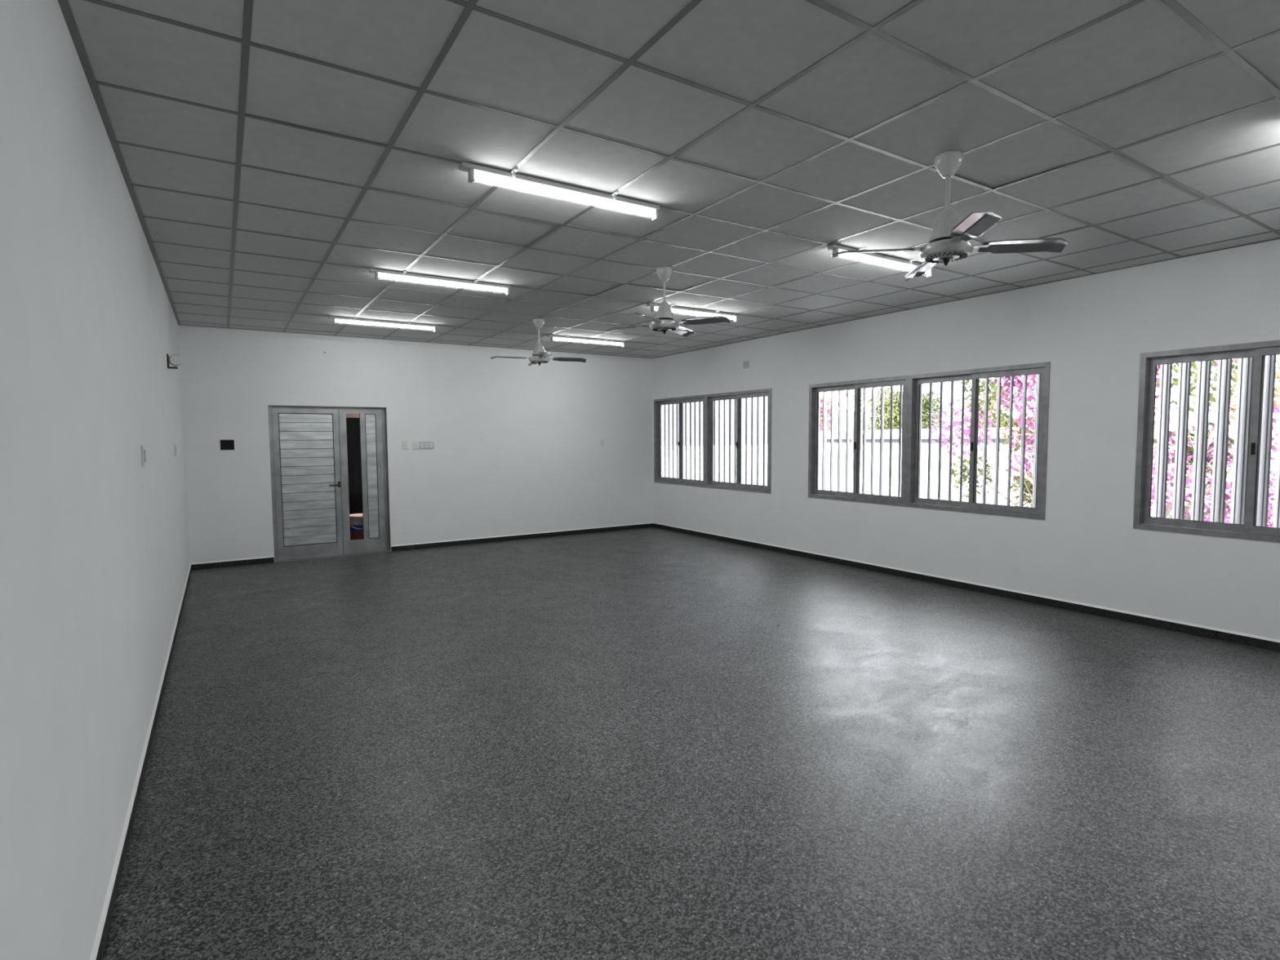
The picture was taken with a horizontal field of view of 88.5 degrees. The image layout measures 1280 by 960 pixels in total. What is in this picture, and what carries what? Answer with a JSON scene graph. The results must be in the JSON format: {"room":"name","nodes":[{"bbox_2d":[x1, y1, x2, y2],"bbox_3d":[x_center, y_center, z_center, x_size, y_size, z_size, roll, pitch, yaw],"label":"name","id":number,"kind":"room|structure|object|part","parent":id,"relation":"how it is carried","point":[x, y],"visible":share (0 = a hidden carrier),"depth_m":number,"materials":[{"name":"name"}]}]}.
{"room":"classroom","nodes":[
{"label":"classroom","id":0,"kind":"room"},
{"bbox_2d":[0,0,190,959],"bbox_3d":[-2.640,-0.245,3.285,0.150,3.300,11.486,-3,4,-32],"label":"wall","id":1,"kind":"structure","parent":0,"point":[95,557],"depth_m":1.96,"materials":[{"name":"paint"}]},
{"bbox_2d":[57,0,180,324],"bbox_3d":[-2.575,-1.608,3.245,0.026,0.023,11.186,-3,4,-32],"label":"trim","id":2,"kind":"structure","parent":1,"relation":"attached to","point":[64,4],"depth_m":2.86,"materials":[{"name":"grey metal"}]},
{"bbox_2d":[89,564,191,959],"bbox_3d":[-2.562,1.355,3.430,0.012,0.088,11.186,-3,4,-32],"label":"baseboard","id":3,"kind":"structure","parent":1,"relation":"attached to","point":[101,936],"depth_m":2.69,"materials":[{"name":"stone"}]},
{"bbox_2d":[140,445,146,466],"bbox_3d":[-2.825,-0.138,3.740,0.017,0.116,0.076,-3,4,-32],"label":"light switch","id":4,"kind":"object","parent":1,"relation":"attached to","point":[142,447],"visible":1,"depth_m":3.71,"materials":[{"name":"white plastic"}]},
{"bbox_2d":[166,354,182,368],"bbox_3d":[-4.239,-1.079,5.988,0.114,0.126,0.070,-3,4,-32],"label":"fire alarm","id":5,"kind":"object","parent":1,"relation":"attached to","point":[175,360],"visible":1,"depth_m":5.96,"materials":[{"name":"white plastic"}]},
{"bbox_2d":[173,444,177,456],"bbox_3d":[-4.479,-0.287,6.334,0.017,0.116,0.076,-3,4,-32],"label":"light switch","id":6,"kind":"object","parent":1,"relation":"attached to","point":[175,446],"visible":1,"depth_m":6.30,"materials":[{"name":"white plastic"}]},
{"bbox_2d":[346,417,362,514],"bbox_3d":[-5.630,-0.783,12.025,4.000,3.300,0.100,-3,4,-32],"label":"wall","id":7,"kind":"structure","parent":0,"point":[353,424],"depth_m":12.20,"materials":[{"name":"black"}]},
{"bbox_2d":[177,324,653,565],"bbox_3d":[-2.715,-0.669,9.942,6.886,3.300,0.150,-3,4,-32],"label":"wall","id":8,"kind":"structure","parent":0,"point":[517,450],"depth_m":9.70,"materials":[{"name":"paint"}]},
{"bbox_2d":[219,439,235,450],"bbox_3d":[-5.200,-0.442,8.278,0.166,0.144,0.008,-3,4,-32],"label":"electrical box","id":9,"kind":"object","parent":8,"relation":"attached to","point":[224,444],"visible":1,"depth_m":8.28,"materials":[{"name":"black plastic"}]},
{"bbox_2d":[267,404,391,562],"bbox_3d":[-4.221,0.024,9.002,1.459,2.055,0.166,-3,4,-32],"label":"door","id":10,"kind":"structure","parent":8,"relation":"in","point":[308,454],"depth_m":8.93,"materials":[{"name":"wood"}]},
{"bbox_3d":[-3.890,0.022,9.211,0.553,2.005,0.040,-3,4,-32],"label":"narrow door","id":11,"kind":"part","parent":10,"relation":"part of","materials":[{"name":"metal"}]},
{"bbox_3d":[-3.779,-0.049,9.270,0.130,1.743,0.012,-3,4,-32],"label":"panel","id":12,"kind":"part","parent":10,"relation":"part of","materials":[{"name":"metal"}]},
{"bbox_2d":[402,440,408,448],"bbox_3d":[-3.373,-0.502,9.436,0.076,0.118,0.014,-3,4,-32],"label":"light switch","id":13,"kind":"object","parent":8,"relation":"attached to","point":[405,443],"visible":1,"depth_m":9.43,"materials":[{"name":"white plastic"}]},
{"bbox_2d":[412,441,417,448],"bbox_3d":[-3.256,-0.503,9.510,0.072,0.115,0.014,-3,4,-32],"label":"light switch","id":14,"kind":"object","parent":8,"relation":"attached to","point":[415,444],"visible":1,"depth_m":9.51,"materials":[{"name":"white plastic"}]},
{"bbox_2d":[184,324,648,358],"bbox_3d":[-2.677,-2.025,9.781,6.886,0.023,0.026,-3,4,-32],"label":"trim","id":15,"kind":"structure","parent":8,"relation":"attached to","point":[184,325],"depth_m":9.28,"materials":[{"name":"grey metal"}]},
{"bbox_2d":[191,522,653,569],"bbox_3d":[-2.662,0.938,9.976,6.864,0.088,0.012,-3,4,-32],"label":"baseboard","id":16,"kind":"structure","parent":8,"relation":"attached to","point":[241,562],"depth_m":9.97,"materials":[{"name":"stone"}]},
{"bbox_2d":[418,441,434,448],"bbox_3d":[-3.117,-0.506,9.598,0.215,0.105,0.014,-3,4,-32],"label":"light switch","id":17,"kind":"object","parent":8,"relation":"attached to","point":[422,445],"visible":1,"depth_m":9.59,"materials":[{"name":"grey plastic"}]},
{"bbox_2d":[600,439,604,446],"bbox_3d":[-0.641,-0.630,11.169,0.070,0.118,0.014,-3,4,-32],"label":"wall socket","id":18,"kind":"object","parent":8,"relation":"attached to","point":[602,441],"visible":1,"depth_m":11.16,"materials":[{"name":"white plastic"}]},
{"bbox_2d":[67,0,1279,358],"bbox_3d":[0.318,-1.942,5.069,7.186,0.418,11.486,-3,4,-32],"label":"ceiling","id":19,"kind":"structure","parent":0,"point":[276,154],"depth_m":3.18,"materials":[{"name":"grey tile"}]},
{"bbox_2d":[328,315,436,332],"bbox_3d":[-3.007,-1.842,7.758,1.210,0.080,0.125,-3,4,-32],"label":"light","id":20,"kind":"object","parent":19,"relation":"attached to","point":[340,319],"visible":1,"depth_m":7.76,"materials":[{"name":"grey plastic"}]},
{"bbox_2d":[368,268,510,295],"bbox_3d":[-1.698,-1.719,5.703,1.210,0.080,0.125,-3,4,-32],"label":"light","id":21,"kind":"object","parent":19,"relation":"attached to","point":[403,275],"visible":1,"depth_m":5.69,"materials":[{"name":"grey plastic"}]},
{"bbox_2d":[490,318,586,365],"bbox_3d":[-1.193,-1.625,7.767,0.857,0.540,0.857,2,4,28],"label":"ceiling fan","id":22,"kind":"object","parent":19,"relation":"hanging from","point":[539,356],"visible":1,"depth_m":7.72,"materials":[{"name":"grey metal"}]},
{"bbox_3d":[-1.540,-1.423,7.671,0.400,0.046,0.130,-2,4,-17],"label":"blade","id":23,"kind":"part","parent":22,"relation":"part of","materials":[{"name":"grey metal"}]},
{"bbox_3d":[-1.083,-1.410,7.431,0.130,0.046,0.400,-2,4,-17],"label":"blade","id":24,"kind":"part","parent":22,"relation":"part of","materials":[{"name":"grey metal"}]},
{"bbox_3d":[-0.843,-1.441,7.888,0.400,0.046,0.130,-2,4,-17],"label":"blade","id":25,"kind":"part","parent":22,"relation":"part of","materials":[{"name":"grey metal"}]},
{"bbox_2d":[458,161,659,221],"bbox_3d":[-0.388,-1.597,3.648,1.210,0.080,0.125,-3,4,-32],"label":"light","id":26,"kind":"object","parent":19,"relation":"attached to","point":[477,171],"visible":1,"depth_m":3.62,"materials":[{"name":"grey plastic"}]},
{"bbox_2d":[546,334,625,346],"bbox_3d":[-0.721,-1.949,9.209,1.210,0.080,0.125,-3,4,-32],"label":"light","id":27,"kind":"object","parent":19,"relation":"attached to","point":[567,338],"visible":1,"depth_m":9.21,"materials":[{"name":"grey plastic"}]},
{"bbox_2d":[603,266,730,337],"bbox_3d":[0.203,-1.487,5.474,0.857,0.540,0.857,-2,4,-18],"label":"ceiling fan","id":28,"kind":"object","parent":19,"relation":"hanging from","point":[664,321],"visible":1,"depth_m":5.42,"materials":[{"name":"grey metal"}]},
{"bbox_3d":[-0.122,-1.303,5.650,0.400,0.046,0.130,1,4,26],"label":"blade","id":29,"kind":"part","parent":28,"relation":"part of","materials":[{"name":"grey metal"}]},
{"bbox_3d":[0.041,-1.273,5.161,0.130,0.046,0.400,1,4,26],"label":"blade","id":30,"kind":"part","parent":28,"relation":"part of","materials":[{"name":"grey metal"}]},
{"bbox_3d":[0.368,-1.316,5.812,0.130,0.046,0.400,1,4,26],"label":"blade","id":31,"kind":"part","parent":28,"relation":"part of","materials":[{"name":"grey metal"}]},
{"bbox_3d":[0.531,-1.286,5.323,0.400,0.046,0.130,1,4,26],"label":"blade","id":32,"kind":"part","parent":28,"relation":"part of","materials":[{"name":"grey metal"}]},
{"bbox_2d":[646,302,737,321],"bbox_3d":[0.614,-1.828,7.170,1.210,0.080,0.125,-3,4,-32],"label":"light","id":33,"kind":"object","parent":19,"relation":"attached to","point":[654,307],"visible":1,"depth_m":7.19,"materials":[{"name":"grey plastic"}]},
{"bbox_2d":[827,244,933,277],"bbox_3d":[1.924,-1.705,5.115,1.210,0.080,0.125,-3,4,-32],"label":"light","id":34,"kind":"object","parent":19,"relation":"attached to","point":[871,257],"visible":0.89,"depth_m":5.09,"materials":[{"name":"grey plastic"}]},
{"bbox_2d":[831,151,1069,281],"bbox_3d":[1.553,-1.359,3.320,0.857,0.540,0.857,-3,5,-38],"label":"ceiling fan","id":35,"kind":"object","parent":19,"relation":"hanging from","point":[948,241],"visible":1,"depth_m":3.27,"materials":[{"name":"grey metal"}]},
{"bbox_3d":[1.191,-1.166,3.375,0.400,0.046,0.130,0,4,7],"label":"blade","id":36,"kind":"part","parent":35,"relation":"part of","materials":[{"name":"grey metal"}]},
{"bbox_3d":[1.596,-1.189,3.694,0.130,0.046,0.400,0,4,7],"label":"blade","id":37,"kind":"part","parent":35,"relation":"part of","materials":[{"name":"grey metal"}]},
{"bbox_3d":[1.512,-1.142,2.971,0.130,0.046,0.400,0,4,7],"label":"blade","id":38,"kind":"part","parent":35,"relation":"part of","materials":[{"name":"grey metal"}]},
{"bbox_3d":[1.916,-1.165,3.290,0.400,0.046,0.130,0,4,7],"label":"blade","id":39,"kind":"part","parent":35,"relation":"part of","materials":[{"name":"grey metal"}]},
{"bbox_2d":[102,527,1279,959],"bbox_3d":[0.336,1.337,5.282,7.186,0.150,11.496,-3,4,-32],"label":"floor","id":40,"kind":"structure","parent":0,"point":[612,744],"depth_m":3.17,"materials":[{"name":"stone"}]},
{"bbox_2d":[652,239,1279,639],"bbox_3d":[3.296,-0.523,7.052,0.150,3.300,11.486,-3,4,-32],"label":"wall","id":41,"kind":"structure","parent":0,"point":[1093,331],"depth_m":6.07,"materials":[{"name":"paint"}]},
{"bbox_2d":[653,388,771,493],"bbox_3d":[1.081,-0.620,10.467,0.098,1.470,2.949,-3,4,-32],"label":"window","id":42,"kind":"structure","parent":41,"relation":"in","point":[708,400],"depth_m":10.43,"materials":[{"name":"metal"}]},
{"bbox_3d":[0.526,-0.675,11.384,0.024,1.382,0.718,-3,4,-32],"label":"sash","id":43,"kind":"part","parent":42,"relation":"part of","materials":[{"name":"metal"}]},
{"bbox_3d":[0.686,-0.657,11.089,0.096,1.470,1.474,-3,4,-32],"label":"frame","id":44,"kind":"part","parent":42,"relation":"part of","materials":[{"name":"metal"}]},
{"bbox_3d":[0.854,-0.639,10.800,0.024,1.382,0.718,-3,4,-32],"label":"sash","id":45,"kind":"part","parent":42,"relation":"part of","materials":[{"name":"metal"}]},
{"bbox_3d":[1.318,-0.600,10.141,0.024,1.382,0.718,-3,4,-32],"label":"sash","id":46,"kind":"part","parent":42,"relation":"part of","materials":[{"name":"metal"}]},
{"bbox_3d":[1.478,-0.583,9.847,0.096,1.470,1.474,-3,4,-32],"label":"frame","id":47,"kind":"part","parent":42,"relation":"part of","materials":[{"name":"metal"}]},
{"bbox_3d":[1.646,-0.565,9.557,0.024,1.382,0.718,-3,4,-32],"label":"sash","id":48,"kind":"part","parent":42,"relation":"part of","materials":[{"name":"metal"}]},
{"bbox_2d":[661,396,764,485],"bbox_3d":[1.253,-0.640,10.664,0.285,2.420,3.855,-3,4,-32],"label":"window grille","id":49,"kind":"object","parent":41,"relation":"attached to","point":[757,397],"visible":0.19,"depth_m":10.60,"materials":[{"name":"metal"}]},
{"bbox_2d":[742,360,748,368],"bbox_3d":[1.544,-1.683,9.577,0.010,0.100,0.120,-3,4,-32],"label":"junction box","id":50,"kind":"object","parent":41,"relation":"attached to","point":[745,364],"visible":1,"depth_m":9.58,"materials":[{"name":"grey plastic"}]},
{"bbox_2d":[817,373,1039,507],"bbox_3d":[3.312,-0.449,7.450,0.302,2.420,3.668,-3,4,-32],"label":"window grille","id":51,"kind":"object","parent":41,"relation":"attached to","point":[1024,377],"visible":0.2,"depth_m":7.43,"materials":[{"name":"metal"}]},
{"bbox_2d":[808,361,1050,519],"bbox_3d":[3.042,-0.436,7.392,0.098,1.470,2.953,-3,4,-32],"label":"window","id":52,"kind":"structure","parent":41,"relation":"in","point":[911,384],"depth_m":7.32,"materials":[{"name":"metal"}]},
{"bbox_3d":[2.486,-0.491,8.309,0.024,1.382,0.718,-3,4,-32],"label":"sash","id":53,"kind":"part","parent":52,"relation":"part of","materials":[{"name":"metal"}]},
{"bbox_3d":[2.646,-0.473,8.014,0.096,1.470,1.476,-3,4,-32],"label":"frame","id":54,"kind":"part","parent":52,"relation":"part of","materials":[{"name":"metal"}]},
{"bbox_3d":[2.814,-0.456,7.724,0.024,1.382,0.718,-3,4,-32],"label":"sash","id":55,"kind":"part","parent":52,"relation":"part of","materials":[{"name":"metal"}]},
{"bbox_3d":[3.279,-0.417,7.065,0.024,1.382,0.718,-3,4,-32],"label":"sash","id":56,"kind":"part","parent":52,"relation":"part of","materials":[{"name":"metal"}]},
{"bbox_3d":[3.439,-0.399,6.770,0.096,1.470,1.476,-3,4,-32],"label":"frame","id":57,"kind":"part","parent":52,"relation":"part of","materials":[{"name":"metal"}]},
{"bbox_3d":[3.607,-0.382,6.480,0.024,1.382,0.718,-3,4,-32],"label":"sash","id":58,"kind":"part","parent":52,"relation":"part of","materials":[{"name":"metal"}]},
{"bbox_2d":[653,522,1279,652],"bbox_3d":[3.238,1.083,7.111,0.012,0.088,11.186,-3,4,-32],"label":"baseboard","id":59,"kind":"structure","parent":41,"relation":"attached to","point":[1255,641],"depth_m":6.30,"materials":[{"name":"stone"}]},
{"bbox_2d":[653,238,1279,358],"bbox_3d":[3.213,-1.880,6.918,0.026,0.023,11.186,-3,4,-32],"label":"trim","id":60,"kind":"structure","parent":41,"relation":"attached to","point":[1276,238],"depth_m":6.21,"materials":[{"name":"grey metal"}]},
{"bbox_2d":[1133,339,1279,542],"bbox_3d":[5.008,-0.252,4.307,0.098,1.470,2.951,-3,4,-32],"label":"window","id":61,"kind":"structure","parent":41,"relation":"in","point":[1142,519],"depth_m":5.20,"materials":[{"name":"metal"}]},
{"bbox_3d":[4.781,-0.272,4.639,0.024,1.382,0.718,-3,4,-32],"label":"sash","id":62,"kind":"part","parent":61,"relation":"part of","materials":[{"name":"metal"}]},
{"bbox_2d":[1154,355,1279,528],"bbox_3d":[5.269,-0.265,4.378,0.300,2.420,3.662,-3,4,-32],"label":"window grille","id":63,"kind":"object","parent":41,"relation":"attached to","point":[1245,369],"visible":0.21,"depth_m":5.33,"materials":[{"name":"metal"}]},
{"bbox_3d":[-4.736,1.021,10.749,4.000,0.150,3.190,-3,4,-32],"label":"floor","id":64,"kind":"structure","parent":0,"visible":0},
{"bbox_2d":[349,513,363,539],"bbox_3d":[-4.108,0.760,9.676,0.370,0.500,0.377,-3,4,-32],"label":"paint bucket","id":65,"kind":"object","parent":64,"relation":"on","point":[356,522],"visible":0.26,"depth_m":9.52,"materials":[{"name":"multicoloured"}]},
{"bbox_3d":[-4.112,0.532,9.664,0.370,0.045,0.370,-3,4,-32],"label":"lid","id":66,"kind":"part","parent":65,"relation":"part of","materials":[{"name":"white plastic"}]},
{"label":"outside","id":67,"kind":"structure","parent":0,"visible":0},
{"bbox_3d":[28.014,2.006,45.825,82.857,0.200,135.000,-3,4,-32],"label":"ground","id":68,"kind":"structure","parent":67,"visible":0},
{"bbox_2d":[661,395,767,485],"bbox_3d":[0.487,-0.375,16.797,4.800,8.600,4.100,-3,4,-32],"label":"bars","id":69,"kind":"object","parent":68,"relation":"on","point":[761,398],"visible":0.02,"depth_m":15.25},
{"bbox_2d":[819,393,837,431],"bbox_3d":[15.473,-3.437,58.596,3.934,9.219,6.171,-1,4,-5],"label":"flowering tree","id":70,"kind":"object","parent":68,"relation":"on","point":[828,410],"visible":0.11,"depth_m":57.19,"materials":[{"name":"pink plant"}]},
{"bbox_2d":[828,386,897,468],"bbox_3d":[8.561,-1.357,26.451,2.252,9.244,3.714,-2,4,-18],"label":"bare tree","id":71,"kind":"object","parent":68,"relation":"on","point":[851,429],"visible":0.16,"depth_m":26.22,"materials":[{"name":"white plant"}]},
{"bbox_2d":[866,386,902,430],"bbox_3d":[20.227,-3.044,52.994,3.983,9.072,6.258,-1,4,-7],"label":"leafy tree","id":72,"kind":"object","parent":68,"relation":"on","point":[895,411],"visible":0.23,"depth_m":52.20,"materials":[{"name":"green plant"}]},
{"bbox_2d":[818,471,1007,497],"bbox_3d":[8.520,1.304,32.466,4.240,3.150,16.740,-3,4,-32],"label":"building","id":73,"kind":"structure","parent":68,"relation":"on","point":[1002,486],"depth_m":26.47,"materials":[{"name":"white concrete"}]},
{"bbox_2d":[921,390,944,429],"bbox_3d":[26.842,-4.119,63.114,4.206,9.849,6.243,1,4,20],"label":"leafy tree","id":74,"kind":"object","parent":68,"relation":"on","point":[925,406],"visible":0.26,"depth_m":61.58,"materials":[{"name":"green plant"}]},
{"bbox_2d":[942,400,970,428],"bbox_3d":[33.795,-4.051,69.137,3.393,8.899,5.634,-1,4,-8],"label":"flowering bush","id":75,"kind":"object","parent":68,"relation":"on","point":[955,406],"visible":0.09,"depth_m":69.00,"materials":[{"name":"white plant"}]},
{"bbox_2d":[969,411,1018,427],"bbox_3d":[24.737,-1.478,46.036,3.051,6.811,5.438,-1,4,-6],"label":"leafy tree","id":76,"kind":"object","parent":68,"relation":"on","point":[1002,424],"visible":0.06,"depth_m":45.22,"materials":[{"name":"green plant"}]},
{"bbox_2d":[925,494,1170,517],"bbox_3d":[9.547,2.265,16.911,4.300,3.200,5.200,-3,4,-32],"label":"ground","id":77,"kind":"structure","parent":68,"relation":"on","point":[1002,501],"depth_m":18.40,"materials":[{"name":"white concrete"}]},
{"bbox_2d":[818,422,1278,524],"bbox_3d":[15.196,-0.362,40.482,8.140,5.370,38.120,-3,4,-32],"label":"boundary wall","id":78,"kind":"structure","parent":68,"relation":"on","point":[1002,476],"depth_m":33.28,"materials":[{"name":"white concrete"}]},
{"bbox_3d":[11.625,-2.295,38.387,0.025,0.180,2.380,-3,4,-32],"label":"pane","id":79,"kind":"part","parent":78,"relation":"part of","materials":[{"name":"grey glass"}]},
{"bbox_3d":[13.182,-2.149,35.945,0.025,0.180,2.380,-3,4,-32],"label":"pane","id":80,"kind":"part","parent":78,"relation":"part of","materials":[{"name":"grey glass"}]},
{"bbox_3d":[14.739,-2.003,33.502,0.025,0.180,2.380,-3,4,-32],"label":"pane","id":81,"kind":"part","parent":78,"relation":"part of","materials":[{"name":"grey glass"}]},
{"bbox_3d":[16.296,-1.857,31.060,0.025,0.180,2.380,-3,4,-32],"label":"pane","id":82,"kind":"part","parent":78,"relation":"part of","materials":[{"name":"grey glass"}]},
{"bbox_2d":[925,354,1279,527],"bbox_3d":[6.674,0.648,9.453,3.060,7.430,5.584,-3,4,-35],"label":"flowering bush","id":83,"kind":"object","parent":68,"relation":"on","point":[1005,393],"visible":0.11,"depth_m":10.00,"materials":[{"name":"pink plant"}]},
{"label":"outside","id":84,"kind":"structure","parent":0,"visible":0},
{"bbox_2d":[346,413,359,417],"bbox_3d":[-4.246,-1.066,9.804,0.320,0.270,0.100,-3,4,-32],"label":"roof beam","id":85,"kind":"structure","parent":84,"point":[348,415],"depth_m":9.75,"materials":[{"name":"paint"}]}
]}

